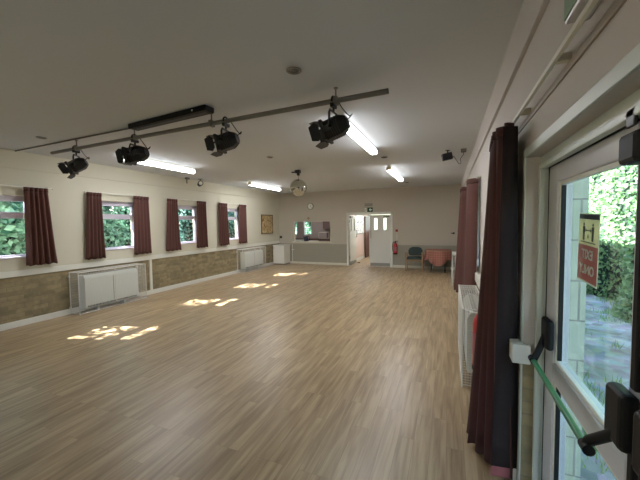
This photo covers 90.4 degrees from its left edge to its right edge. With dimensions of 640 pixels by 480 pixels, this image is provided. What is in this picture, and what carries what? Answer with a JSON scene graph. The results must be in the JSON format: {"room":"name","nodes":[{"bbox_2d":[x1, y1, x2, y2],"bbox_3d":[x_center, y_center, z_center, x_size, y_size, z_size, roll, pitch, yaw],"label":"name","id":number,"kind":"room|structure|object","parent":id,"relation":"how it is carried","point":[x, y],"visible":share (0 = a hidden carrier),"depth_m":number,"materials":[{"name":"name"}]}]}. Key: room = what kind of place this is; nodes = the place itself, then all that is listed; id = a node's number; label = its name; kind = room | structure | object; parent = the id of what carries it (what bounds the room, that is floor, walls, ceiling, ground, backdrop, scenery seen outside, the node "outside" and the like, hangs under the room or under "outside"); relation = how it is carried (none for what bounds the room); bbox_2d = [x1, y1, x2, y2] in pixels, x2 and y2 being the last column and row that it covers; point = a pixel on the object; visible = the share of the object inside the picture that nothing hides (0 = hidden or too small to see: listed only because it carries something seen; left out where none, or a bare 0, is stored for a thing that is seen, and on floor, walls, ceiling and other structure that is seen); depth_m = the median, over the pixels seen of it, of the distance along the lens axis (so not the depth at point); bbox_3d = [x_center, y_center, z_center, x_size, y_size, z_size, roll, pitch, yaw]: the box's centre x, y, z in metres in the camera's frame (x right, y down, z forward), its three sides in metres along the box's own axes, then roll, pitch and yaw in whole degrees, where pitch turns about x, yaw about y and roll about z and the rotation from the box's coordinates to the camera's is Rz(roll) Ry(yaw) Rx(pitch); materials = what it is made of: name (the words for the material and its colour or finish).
{"room":"community hall","nodes":[
{"label":"community hall","id":0,"kind":"room"},
{"bbox_2d":[0,167,278,324],"bbox_3d":[-4.621,-0.035,6.531,0.250,3.000,15.044,0,3,22],"label":"wall","id":1,"kind":"structure","parent":0,"point":[28,296],"depth_m":6.55,"materials":[{"name":"beige paint"}]},
{"bbox_2d":[0,195,25,259],"bbox_3d":[-5.142,-0.207,5.088,0.180,1.031,0.920,0,3,22],"label":"window","id":2,"kind":"structure","parent":1,"relation":"in","point":[15,215],"depth_m":5.26,"materials":[{"name":"paint"}]},
{"bbox_2d":[0,184,52,189],"bbox_3d":[-5.044,-0.871,5.010,0.090,0.035,1.424,0,3,22],"label":"rail","id":3,"kind":"object","parent":1,"relation":"attached to","point":[0,184],"visible":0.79,"depth_m":5.22,"materials":[{"name":"white metal"}]},
{"bbox_2d":[23,187,57,265],"bbox_3d":[-4.801,-0.231,5.481,0.077,1.324,0.461,0,3,22],"label":"curtain","id":4,"kind":"object","parent":3,"relation":"hanging from","point":[39,236],"visible":1,"depth_m":5.44,"materials":[{"name":"red fabric"}]},
{"bbox_2d":[84,191,148,196],"bbox_3d":[-4.311,-0.977,6.824,0.090,0.035,1.424,0,3,22],"label":"rail","id":5,"kind":"object","parent":1,"relation":"attached to","point":[84,191],"visible":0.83,"depth_m":6.74,"materials":[{"name":"white metal"}]},
{"bbox_2d":[85,192,105,259],"bbox_3d":[-4.465,-0.279,6.311,0.075,1.324,0.391,0,3,22],"label":"curtain","id":6,"kind":"object","parent":5,"relation":"hanging from","point":[95,240],"visible":1,"depth_m":6.31,"materials":[{"name":"red fabric"}]},
{"bbox_2d":[133,196,151,254],"bbox_3d":[-4.068,-0.337,7.296,0.074,1.323,0.455,0,3,22],"label":"curtain","id":7,"kind":"object","parent":5,"relation":"hanging from","point":[142,232],"visible":1,"depth_m":7.28,"materials":[{"name":"red fabric"}]},
{"bbox_2d":[102,201,133,250],"bbox_3d":[-4.409,-0.312,6.903,0.180,1.031,0.920,0,3,22],"label":"window","id":8,"kind":"structure","parent":1,"relation":"in","point":[104,203],"depth_m":7.02,"materials":[{"name":"paint"}]},
{"bbox_2d":[0,262,273,330],"bbox_3d":[-4.497,1.314,6.506,0.020,0.105,14.944,0,3,22],"label":"baseboard","id":9,"kind":"structure","parent":1,"relation":"attached to","point":[10,325],"depth_m":6.12,"materials":[{"name":"white paint"}]},
{"bbox_2d":[0,148,278,200],"bbox_3d":[-4.531,-1.384,6.362,0.022,0.290,14.944,0,3,22],"label":"trim","id":10,"kind":"structure","parent":1,"relation":"attached to","point":[8,158],"depth_m":6.87,"materials":[{"name":"beige paint"}]},
{"bbox_2d":[0,241,279,278],"bbox_3d":[-4.503,0.483,6.460,0.030,0.100,14.944,0,3,22],"label":"trim","id":11,"kind":"structure","parent":1,"relation":"attached to","point":[9,274],"depth_m":6.66,"materials":[{"name":"white paint"}]},
{"bbox_2d":[149,259,152,289],"bbox_3d":[-4.045,0.835,7.605,0.028,0.735,0.060,0,3,22],"label":"trim","id":12,"kind":"structure","parent":1,"relation":"attached to","point":[150,261],"depth_m":7.59,"materials":[{"name":"white paint"}]},
{"bbox_2d":[178,206,196,243],"bbox_3d":[-3.684,-0.417,8.699,0.180,1.031,0.920,0,3,22],"label":"window","id":13,"kind":"structure","parent":1,"relation":"in","point":[194,217],"depth_m":8.93,"materials":[{"name":"paint"}]},
{"bbox_2d":[227,208,238,239],"bbox_3d":[-2.953,-0.522,10.509,0.180,1.031,0.920,0,3,22],"label":"window","id":14,"kind":"structure","parent":1,"relation":"in","point":[229,210],"depth_m":10.83,"materials":[{"name":"paint"}]},
{"bbox_2d":[261,214,272,233],"bbox_3d":[-2.069,-0.618,12.474,0.030,0.750,0.840,0,3,22],"label":"wall picture","id":15,"kind":"object","parent":1,"relation":"attached to","point":[266,220],"visible":1,"depth_m":12.42,"materials":[{"name":"brown wood"}]},
{"bbox_3d":[-3.586,-1.081,8.621,0.090,0.035,1.424,0,3,22],"label":"rail","id":16,"kind":"object","parent":1,"relation":"attached to","visible":0},
{"bbox_2d":[166,198,181,250],"bbox_3d":[-3.738,-0.384,8.105,0.075,1.324,0.488,0,3,22],"label":"curtain","id":17,"kind":"object","parent":16,"relation":"hanging from","point":[173,241],"visible":1,"depth_m":8.09,"materials":[{"name":"red fabric"}]},
{"bbox_2d":[197,201,207,247],"bbox_3d":[-3.356,-0.439,9.056,0.074,1.323,0.447,0,3,22],"label":"curtain","id":18,"kind":"object","parent":16,"relation":"hanging from","point":[202,234],"visible":1,"depth_m":9.05,"materials":[{"name":"red fabric"}]},
{"bbox_3d":[-2.855,-1.186,10.431,0.090,0.035,1.424,0,3,22],"label":"rail","id":19,"kind":"object","parent":1,"relation":"attached to","visible":0},
{"bbox_2d":[219,203,229,245],"bbox_3d":[-2.992,-0.492,9.960,0.080,1.323,0.480,0,3,22],"label":"curtain","id":20,"kind":"object","parent":19,"relation":"hanging from","point":[223,211],"visible":1,"depth_m":9.92,"materials":[{"name":"red fabric"}]},
{"bbox_2d":[239,204,246,243],"bbox_3d":[-2.628,-0.544,10.863,0.078,1.323,0.442,0,3,22],"label":"curtain","id":21,"kind":"object","parent":19,"relation":"hanging from","point":[242,208],"visible":1,"depth_m":10.84,"materials":[{"name":"red fabric"}]},
{"bbox_2d":[0,256,511,479],"bbox_3d":[-0.385,1.332,7.091,7.409,0.100,19.300,0,3,22],"label":"floor","id":22,"kind":"structure","parent":0,"point":[292,371],"depth_m":3.29,"materials":[{"name":"brown wood"}]},
{"bbox_2d":[68,263,146,315],"bbox_3d":[-4.317,0.962,6.572,0.298,0.798,1.424,0,3,22],"label":"guard","id":23,"kind":"object","parent":22,"relation":"on","point":[133,264],"visible":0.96,"depth_m":6.40,"materials":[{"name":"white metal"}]},
{"bbox_2d":[79,268,137,309],"bbox_3d":[-4.340,1.000,6.589,0.204,0.719,1.110,0,3,22],"label":"wall heater","id":24,"kind":"object","parent":22,"relation":"on","point":[131,279],"visible":0.85,"depth_m":6.43,"materials":[{"name":"metal"}]},
{"bbox_2d":[83,268,129,274],"bbox_3d":[-4.351,0.645,6.573,0.090,0.008,1.010,0,3,22],"label":"vent","id":25,"kind":"object","parent":24,"relation":"attached to","point":[125,269],"depth_m":6.53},
{"bbox_2d":[90,295,136,306],"bbox_3d":[-4.247,1.248,6.561,0.005,0.035,1.020,0,3,22],"label":"grille","id":26,"kind":"object","parent":24,"relation":"attached to","point":[124,296],"depth_m":6.50,"materials":[{"name":"grey"}]},
{"bbox_2d":[236,246,265,273],"bbox_3d":[-2.419,0.681,11.314,0.268,0.808,1.454,0,3,22],"label":"guard","id":27,"kind":"object","parent":22,"relation":"on","point":[259,247],"visible":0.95,"depth_m":11.11,"materials":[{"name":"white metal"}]},
{"bbox_2d":[240,249,262,271],"bbox_3d":[-2.416,0.731,11.354,0.204,0.704,1.140,0,3,22],"label":"wall heater","id":28,"kind":"object","parent":22,"relation":"on","point":[251,253],"visible":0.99,"depth_m":11.13,"materials":[{"name":"metal"}]},
{"bbox_2d":[273,244,289,264],"bbox_3d":[-1.571,0.589,13.015,0.530,0.790,0.555,0,3,22],"label":"base cabinet","id":29,"kind":"object","parent":22,"relation":"on","point":[281,252],"visible":1,"depth_m":12.80,"materials":[{"name":"white paint"}]},
{"bbox_2d":[296,238,329,240],"bbox_3d":[-0.034,0.387,15.032,3.500,0.940,0.610,0,3,22],"label":"countertop","id":30,"kind":"structure","parent":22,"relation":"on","point":[318,239],"depth_m":14.76,"materials":[{"name":"grey"}]},
{"bbox_2d":[319,232,329,238],"bbox_3d":[0.236,-0.225,14.887,0.500,0.290,0.390,0,3,22],"label":"microwave","id":31,"kind":"object","parent":30,"relation":"on","point":[321,234],"visible":0.88,"depth_m":14.71,"materials":[{"name":"white metal"}]},
{"bbox_2d":[405,247,423,271],"bbox_3d":[3.225,0.645,10.820,0.586,0.783,0.554,0,3,22],"label":"armchair","id":32,"kind":"object","parent":22,"relation":"on","point":[413,250],"visible":0.99,"depth_m":10.90,"materials":[{"name":"green fabric"}]},
{"bbox_2d":[425,249,451,272],"bbox_3d":[3.907,0.684,10.505,0.820,0.723,0.816,0,3,22],"label":"side table","id":33,"kind":"object","parent":22,"relation":"on","point":[425,249],"visible":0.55,"depth_m":10.24,"materials":[{"name":"brown wood"}]},
{"bbox_2d":[423,249,453,265],"bbox_3d":[3.909,0.562,10.505,0.955,0.490,0.950,0,3,22],"label":"tablecloth","id":34,"kind":"object","parent":33,"relation":"on","point":[436,258],"visible":0.92,"depth_m":10.13,"materials":[{"name":"red fabric"}]},
{"bbox_2d":[452,252,455,285],"bbox_3d":[3.734,0.754,8.602,0.308,0.788,1.184,0,3,22],"label":"guard","id":35,"kind":"object","parent":22,"relation":"on","point":[454,254],"visible":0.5,"depth_m":8.12,"materials":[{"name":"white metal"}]},
{"bbox_2d":[458,285,478,386],"bbox_3d":[1.777,1.036,3.706,0.273,0.793,1.304,0,3,22],"label":"guard","id":36,"kind":"object","parent":22,"relation":"on","point":[461,297],"visible":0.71,"depth_m":3.44,"materials":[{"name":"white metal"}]},
{"bbox_2d":[463,294,478,372],"bbox_3d":[1.772,1.075,3.710,0.164,0.714,0.920,0,3,22],"label":"wall heater","id":37,"kind":"object","parent":22,"relation":"on","point":[468,312],"visible":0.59,"depth_m":3.32,"materials":[{"name":"metal"}]},
{"bbox_2d":[0,0,523,193],"bbox_3d":[-1.271,-1.577,5.035,7.559,0.150,15.144,0,3,22],"label":"ceiling","id":38,"kind":"structure","parent":0,"point":[70,69],"depth_m":2.73,"materials":[{"name":"paint"}]},
{"bbox_2d":[15,128,127,151],"bbox_3d":[-3.677,-1.436,4.609,2.812,0.022,0.022,1,3,24],"label":"cable conduit","id":39,"kind":"object","parent":38,"relation":"attached to","point":[124,128],"visible":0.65,"depth_m":4.50,"materials":[{"name":"grey metal"}]},
{"bbox_2d":[123,157,195,172],"bbox_3d":[-3.100,-1.484,6.241,0.120,0.115,1.700,0,3,22],"label":"fluorescent light","id":40,"kind":"object","parent":38,"relation":"attached to","point":[152,162],"visible":0.55,"depth_m":6.34,"materials":[{"name":"white paint"}]},
{"bbox_2d":[128,104,213,130],"bbox_3d":[-1.748,-1.390,3.658,1.320,0.065,0.134,1,3,27],"label":"housing","id":41,"kind":"object","parent":38,"relation":"attached to","point":[201,110],"visible":1,"depth_m":3.57,"materials":[{"name":"black metal"}]},
{"bbox_2d":[197,179,202,186],"bbox_3d":[-3.286,-1.573,8.728,0.139,0.196,0.220,-2,3,-26],"label":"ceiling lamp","id":42,"kind":"object","parent":38,"relation":"attached to","point":[200,183],"visible":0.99,"depth_m":8.65,"materials":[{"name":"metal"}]},
{"bbox_2d":[50,87,388,154],"bbox_3d":[-1.766,-1.354,3.815,5.175,0.154,0.070,1,3,24],"label":"bar","id":43,"kind":"object","parent":38,"relation":"hanging from","point":[336,99],"visible":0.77,"depth_m":3.37,"materials":[{"name":"grey metal"}]},
{"bbox_2d":[57,145,89,178],"bbox_3d":[-3.583,-1.137,4.631,0.372,0.485,0.275,-2,3,-16],"label":"spotlight","id":44,"kind":"object","parent":43,"relation":"hanging from","point":[76,165],"visible":0.9,"depth_m":4.59,"materials":[{"name":"black metal"}]},
{"bbox_2d":[115,134,149,165],"bbox_3d":[-2.400,-1.173,4.109,0.409,0.388,0.290,-1,3,2],"label":"spotlight","id":45,"kind":"object","parent":43,"relation":"hanging from","point":[134,154],"visible":0.94,"depth_m":4.04,"materials":[{"name":"black metal"}]},
{"bbox_2d":[204,116,241,156],"bbox_3d":[-1.048,-1.143,3.495,0.386,0.419,0.267,0,3,12],"label":"spotlight","id":46,"kind":"object","parent":43,"relation":"hanging from","point":[227,141],"visible":0.89,"depth_m":3.42,"materials":[{"name":"black metal"}]},
{"bbox_2d":[308,95,352,148],"bbox_3d":[0.106,-1.109,2.974,0.404,0.462,0.278,1,3,24],"label":"spotlight","id":47,"kind":"object","parent":43,"relation":"hanging from","point":[335,127],"visible":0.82,"depth_m":2.92,"materials":[{"name":"black metal"}]},
{"bbox_2d":[248,181,280,190],"bbox_3d":[-1.715,-1.706,10.097,0.120,0.115,1.800,0,3,22],"label":"fluorescent light","id":48,"kind":"object","parent":38,"relation":"attached to","point":[251,183],"visible":1,"depth_m":9.92,"materials":[{"name":"white paint"}]},
{"bbox_2d":[286,67,300,74],"bbox_3d":[-0.213,-1.381,2.598,0.124,0.012,0.124,0,3,22],"label":"recessed light","id":49,"kind":"object","parent":38,"relation":"in","point":[290,70],"visible":1,"depth_m":2.59,"materials":[{"name":"metal"}]},
{"bbox_2d":[290,170,306,195],"bbox_3d":[-0.507,-1.332,7.460,0.402,0.616,0.402,0,3,22],"label":"ball","id":50,"kind":"object","parent":38,"relation":"hanging from","point":[298,187],"visible":1,"depth_m":7.34,"materials":[{"name":"silver plastic"}]},
{"bbox_2d":[338,114,376,154],"bbox_3d":[0.572,-1.439,4.491,0.120,0.115,1.800,0,3,22],"label":"fluorescent light","id":51,"kind":"object","parent":38,"relation":"attached to","point":[354,132],"visible":0.59,"depth_m":4.40,"materials":[{"name":"white paint"}]},
{"bbox_2d":[347,122,376,153],"bbox_3d":[0.572,-1.417,4.492,0.120,0.070,1.730,0,3,22],"label":"diffuser","id":52,"kind":"object","parent":51,"relation":"attached to","point":[353,132],"depth_m":4.42,"materials":[{"name":"white plastic"}]},
{"bbox_2d":[386,165,402,180],"bbox_3d":[1.881,-1.637,7.893,0.120,0.115,2.000,0,3,22],"label":"fluorescent light","id":53,"kind":"object","parent":38,"relation":"attached to","point":[389,168],"visible":1,"depth_m":7.48,"materials":[{"name":"white paint"}]},
{"bbox_2d":[441,150,463,163],"bbox_3d":[2.320,-1.448,5.578,0.365,0.259,0.104,0,3,15],"label":"floodlight","id":54,"kind":"object","parent":38,"relation":"attached to","point":[446,156],"visible":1,"depth_m":5.56,"materials":[{"name":"black metal"}]},
{"bbox_2d":[441,152,452,160],"bbox_3d":[2.238,-1.467,5.599,0.188,0.152,0.086,0,3,7],"label":"lamp","id":55,"kind":"object","parent":54,"relation":"attached to","point":[446,156],"depth_m":5.56,"materials":[{"name":"black metal"}]},
{"bbox_2d":[295,221,329,237],"bbox_3d":[-0.532,-0.550,14.311,4.200,2.900,2.476,0,3,22],"label":"wall","id":56,"kind":"structure","parent":0,"point":[317,227],"depth_m":15.43,"materials":[{"name":"paint"}]},
{"bbox_2d":[304,222,311,234],"bbox_3d":[-0.585,-0.733,15.594,0.440,0.970,0.060,0,3,22],"label":"window","id":57,"kind":"structure","parent":56,"relation":"in","point":[304,222],"depth_m":15.59,"materials":[{"name":"white plastic"}]},
{"bbox_2d":[323,221,329,228],"bbox_3d":[0.667,-0.897,14.806,1.050,0.750,0.375,0,3,22],"label":"upper cabinet","id":58,"kind":"object","parent":56,"relation":"attached to","point":[326,224],"visible":0.1,"depth_m":14.78,"materials":[{"name":"wood"}]},
{"bbox_2d":[349,215,367,257],"bbox_3d":[1.757,-0.579,14.293,0.120,2.900,4.156,0,3,22],"label":"wall","id":59,"kind":"structure","parent":0,"point":[360,238],"depth_m":14.31,"materials":[{"name":"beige paint"}]},
{"bbox_2d":[355,215,363,233],"bbox_3d":[1.762,-0.694,14.098,0.034,0.850,1.440,0,3,22],"label":"window","id":60,"kind":"structure","parent":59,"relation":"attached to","point":[359,218],"depth_m":14.01,"materials":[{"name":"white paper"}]},
{"bbox_2d":[364,217,368,257],"bbox_3d":[2.265,-0.152,15.180,0.095,1.920,0.740,0,3,22],"label":"door","id":61,"kind":"structure","parent":59,"relation":"in","point":[366,219],"depth_m":15.02,"materials":[{"name":"brown wood"}]},
{"bbox_2d":[278,184,460,266],"bbox_3d":[1.538,-0.435,12.091,7.009,2.950,0.100,0,3,22],"label":"wall","id":62,"kind":"structure","parent":0,"point":[422,215],"depth_m":11.60,"materials":[{"name":"paint"}]},
{"bbox_2d":[307,203,313,209],"bbox_3d":[-0.384,-1.350,12.737,0.258,0.258,0.042,0,3,22],"label":"wall clock","id":63,"kind":"object","parent":62,"relation":"attached to","point":[310,206],"visible":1,"depth_m":12.72,"materials":[{"name":"metal"}]},
{"bbox_2d":[292,221,331,242],"bbox_3d":[-0.318,-0.327,12.841,1.720,0.865,0.190,0,3,22],"label":"trim","id":64,"kind":"structure","parent":62,"relation":"attached to","point":[294,241],"depth_m":12.93,"materials":[{"name":"beige paint"}]},
{"bbox_2d":[279,243,346,244],"bbox_3d":[-0.346,0.165,12.826,2.973,0.025,0.012,0,3,22],"label":"trim","id":65,"kind":"structure","parent":62,"relation":"attached to","point":[279,243],"depth_m":12.58,"materials":[{"name":"paint"}]},
{"bbox_2d":[290,261,346,265],"bbox_3d":[-0.333,0.931,12.861,2.943,0.090,0.020,0,3,22],"label":"baseboard","id":66,"kind":"structure","parent":62,"relation":"attached to","point":[295,262],"depth_m":12.73,"materials":[{"name":"beige paint"}]},
{"bbox_2d":[349,216,355,264],"bbox_3d":[1.317,-0.011,12.650,0.104,1.910,0.783,1,3,26],"label":"door","id":67,"kind":"structure","parent":62,"relation":"in","point":[352,219],"depth_m":12.60,"materials":[{"name":"white paint"}]},
{"bbox_2d":[365,207,372,211],"bbox_3d":[1.821,-1.128,11.873,0.300,0.170,0.017,0,3,22],"label":"exit sign","id":68,"kind":"object","parent":62,"relation":"attached to","point":[370,209],"visible":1,"depth_m":11.86,"materials":[{"name":"plastic"}]},
{"bbox_2d":[347,212,392,266],"bbox_3d":[1.862,-0.025,11.984,1.740,2.035,0.140,0,3,22],"label":"trim","id":69,"kind":"structure","parent":62,"relation":"attached to","point":[357,213],"depth_m":11.76,"materials":[{"name":"white paint"}]},
{"bbox_2d":[370,215,389,266],"bbox_3d":[2.231,0.022,11.812,0.783,1.910,0.104,0,3,22],"label":"door","id":70,"kind":"structure","parent":62,"relation":"in","point":[379,239],"depth_m":11.81,"materials":[{"name":"white paint"}]},
{"bbox_2d":[392,241,396,253],"bbox_3d":[2.733,0.275,11.496,0.185,0.485,0.178,-3,4,-33],"label":"fire extinguisher","id":71,"kind":"object","parent":62,"relation":"attached to","point":[394,246],"visible":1,"depth_m":11.43,"materials":[{"name":"red metal"}]},
{"bbox_2d":[397,245,442,245],"bbox_3d":[3.715,0.198,11.188,2.286,0.025,0.012,0,3,22],"label":"trim","id":72,"kind":"structure","parent":62,"relation":"attached to","point":[397,245],"depth_m":11.25,"materials":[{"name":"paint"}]},
{"bbox_2d":[393,265,454,269],"bbox_3d":[3.719,0.965,11.227,2.256,0.090,0.020,0,3,22],"label":"baseboard","id":73,"kind":"structure","parent":62,"relation":"attached to","point":[397,266],"depth_m":11.23,"materials":[{"name":"beige paint"}]},
{"bbox_2d":[464,0,639,479],"bbox_3d":[2.123,0.021,3.812,0.275,3.000,15.044,0,3,22],"label":"wall","id":74,"kind":"structure","parent":0,"point":[621,34],"depth_m":1.55,"materials":[{"name":"paint"}]},
{"bbox_2d":[472,314,476,369],"bbox_3d":[1.411,0.834,2.712,0.187,0.591,0.204,-3,4,-33],"label":"fire extinguisher","id":75,"kind":"object","parent":74,"relation":"attached to","point":[475,317],"visible":0.07,"depth_m":2.72,"materials":[{"name":"metal"}]},
{"bbox_2d":[475,269,530,364],"bbox_3d":[2.954,0.390,6.287,0.090,0.110,9.679,0,3,22],"label":"trim","id":76,"kind":"structure","parent":74,"relation":"attached to","point":[519,352],"depth_m":1.81,"materials":[{"name":"white paint"}]},
{"bbox_2d":[461,0,549,186],"bbox_3d":[1.947,-1.331,3.750,0.026,0.288,14.944,0,3,22],"label":"trim","id":77,"kind":"structure","parent":74,"relation":"attached to","point":[530,15],"depth_m":2.17,"materials":[{"name":"paint"}]},
{"bbox_2d":[513,468,516,479],"bbox_3d":[2.996,1.222,6.397,0.020,0.105,9.534,0,3,22],"label":"baseboard","id":78,"kind":"structure","parent":74,"relation":"attached to","point":[514,469],"depth_m":1.98,"materials":[{"name":"white paint"}]},
{"bbox_2d":[511,0,598,123],"bbox_3d":[0.767,-0.646,0.879,0.057,0.032,3.170,0,3,22],"label":"rail","id":79,"kind":"object","parent":74,"relation":"attached to","point":[559,57],"visible":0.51,"depth_m":1.14,"materials":[{"name":"white metal"}]},
{"bbox_2d":[466,122,517,479],"bbox_3d":[1.162,0.406,2.184,0.222,2.184,0.703,0,3,11],"label":"curtain","id":80,"kind":"object","parent":79,"relation":"hanging from","point":[492,424],"visible":0.98,"depth_m":1.97,"materials":[{"name":"red fabric"}]},
{"bbox_2d":[518,0,626,134],"bbox_3d":[0.693,-0.599,0.630,0.008,0.032,3.750,0,3,22],"label":"trim","id":81,"kind":"structure","parent":74,"relation":"attached to","point":[616,5],"depth_m":1.05,"materials":[{"name":"beige paint"}]},
{"bbox_2d":[565,177,589,479],"bbox_3d":[1.503,0.275,2.009,0.090,2.700,0.605,0,3,22],"label":"wall","id":82,"kind":"structure","parent":74,"relation":"attached to","point":[580,204],"depth_m":1.73,"materials":[{"name":"brick"}]},
{"bbox_2d":[517,43,639,479],"bbox_3d":[0.786,0.569,0.887,0.008,2.050,2.150,0,3,22],"label":"trim","id":83,"kind":"structure","parent":74,"relation":"attached to","point":[630,62],"depth_m":1.19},
{"bbox_2d":[564,0,601,23],"bbox_3d":[0.731,-0.768,0.805,0.070,0.180,0.440,0,3,22],"label":"exit sign","id":84,"kind":"object","parent":74,"relation":"attached to","point":[573,9],"visible":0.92,"depth_m":0.96,"materials":[{"name":"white plastic"}]},
{"bbox_2d":[528,108,639,479],"bbox_3d":[1.043,0.578,1.306,0.162,1.920,0.986,0,3,22],"label":"door","id":85,"kind":"structure","parent":74,"relation":"in","point":[609,429],"depth_m":1.32,"materials":[{"name":"white plastic"}]},
{"bbox_2d":[577,213,600,288],"bbox_3d":[1.121,0.036,1.331,0.006,0.304,0.221,1,3,23],"label":"notice","id":86,"kind":"object","parent":85,"relation":"attached to","point":[589,223],"visible":1,"depth_m":1.32,"materials":[{"name":"paper"}]},
{"bbox_2d":[631,410,639,479],"bbox_3d":[0.680,0.636,0.407,0.162,1.910,0.976,0,3,22],"label":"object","id":87,"kind":"structure","parent":85,"relation":"attached to","point":[635,462],"depth_m":0.82,"materials":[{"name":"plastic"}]},
{"bbox_2d":[532,88,639,479],"bbox_3d":[0.903,0.605,0.842,0.145,2.020,2.050,0,3,22],"label":"trim","id":88,"kind":"structure","parent":74,"relation":"attached to","point":[613,119],"depth_m":1.72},
{"bbox_3d":[2.445,-0.888,5.036,0.057,0.032,1.650,0,3,22],"label":"rail","id":89,"kind":"object","parent":74,"relation":"attached to","visible":0},
{"bbox_2d":[454,186,466,291],"bbox_3d":[2.504,-0.008,5.620,0.247,1.814,0.566,0,3,22],"label":"curtain","id":90,"kind":"object","parent":89,"relation":"hanging from","point":[462,206],"visible":0.59,"depth_m":5.45,"materials":[{"name":"red fabric"}]},
{"bbox_2d":[461,178,478,294],"bbox_3d":[2.155,0.049,4.622,0.176,1.813,0.524,0,3,18],"label":"curtain","id":91,"kind":"object","parent":89,"relation":"hanging from","point":[471,214],"visible":0.86,"depth_m":4.40,"materials":[{"name":"red fabric"}]},
{"label":"outside","id":92,"kind":"structure","parent":0,"visible":0},
{"bbox_3d":[3.763,1.343,9.359,60.000,0.230,60.000,0,3,22],"label":"ground","id":93,"kind":"structure","parent":92,"visible":0},
{"bbox_2d":[0,201,25,255],"bbox_3d":[-6.951,-0.954,6.309,1.800,5.019,2.764,0,3,20],"label":"shrub","id":94,"kind":"object","parent":93,"relation":"on","point":[12,231],"visible":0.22,"depth_m":6.46,"materials":[{"name":"green plant"}]},
{"bbox_2d":[102,206,124,247],"bbox_3d":[-6.221,-1.054,8.079,1.722,4.960,2.766,0,3,22],"label":"shrub","id":95,"kind":"object","parent":93,"relation":"on","point":[110,225],"visible":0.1,"depth_m":8.47,"materials":[{"name":"green plant"}]},
{"bbox_2d":[111,206,131,246],"bbox_3d":[-5.533,-1.164,9.725,1.854,4.986,2.864,1,3,29],"label":"shrub","id":96,"kind":"object","parent":93,"relation":"on","point":[124,225],"visible":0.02,"depth_m":8.92,"materials":[{"name":"green plant"}]},
{"bbox_2d":[178,209,192,241],"bbox_3d":[-4.770,-1.243,11.731,1.794,4.912,2.774,0,3,22],"label":"shrub","id":97,"kind":"object","parent":93,"relation":"on","point":[186,226],"visible":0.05,"depth_m":11.02,"materials":[{"name":"green plant"}]},
{"bbox_2d":[228,211,234,237],"bbox_3d":[-4.016,-1.355,13.400,1.878,4.939,2.931,0,3,22],"label":"shrub","id":98,"kind":"object","parent":93,"relation":"on","point":[231,223],"visible":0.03,"depth_m":13.07,"materials":[{"name":"green plant"}]},
{"bbox_2d":[295,222,310,233],"bbox_3d":[-0.334,-1.614,17.733,2.673,4.904,1.792,1,3,27],"label":"shrub","id":99,"kind":"object","parent":93,"relation":"on","point":[307,224],"visible":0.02,"depth_m":17.36,"materials":[{"name":"green plant"}]},
{"bbox_2d":[586,165,637,324],"bbox_3d":[7.129,-1.981,7.803,1.689,6.555,22.092,1,3,25],"label":"hedge","id":100,"kind":"object","parent":93,"relation":"on","point":[612,193],"visible":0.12,"depth_m":6.62,"materials":[{"name":"green plant"}]},
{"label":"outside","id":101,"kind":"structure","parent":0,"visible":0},
{"bbox_2d":[580,293,631,479],"bbox_3d":[4.307,1.426,4.824,3.000,0.048,16.000,0,3,22],"label":"path","id":102,"kind":"structure","parent":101,"point":[599,358],"depth_m":4.07,"materials":[{"name":"stone"}]},
{"bbox_2d":[581,291,629,474],"bbox_3d":[4.731,1.311,5.855,2.403,0.140,9.818,1,3,26],"label":"grass","id":103,"kind":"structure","parent":102,"relation":"on","point":[606,299],"depth_m":3.45,"materials":[{"name":"green plant"}]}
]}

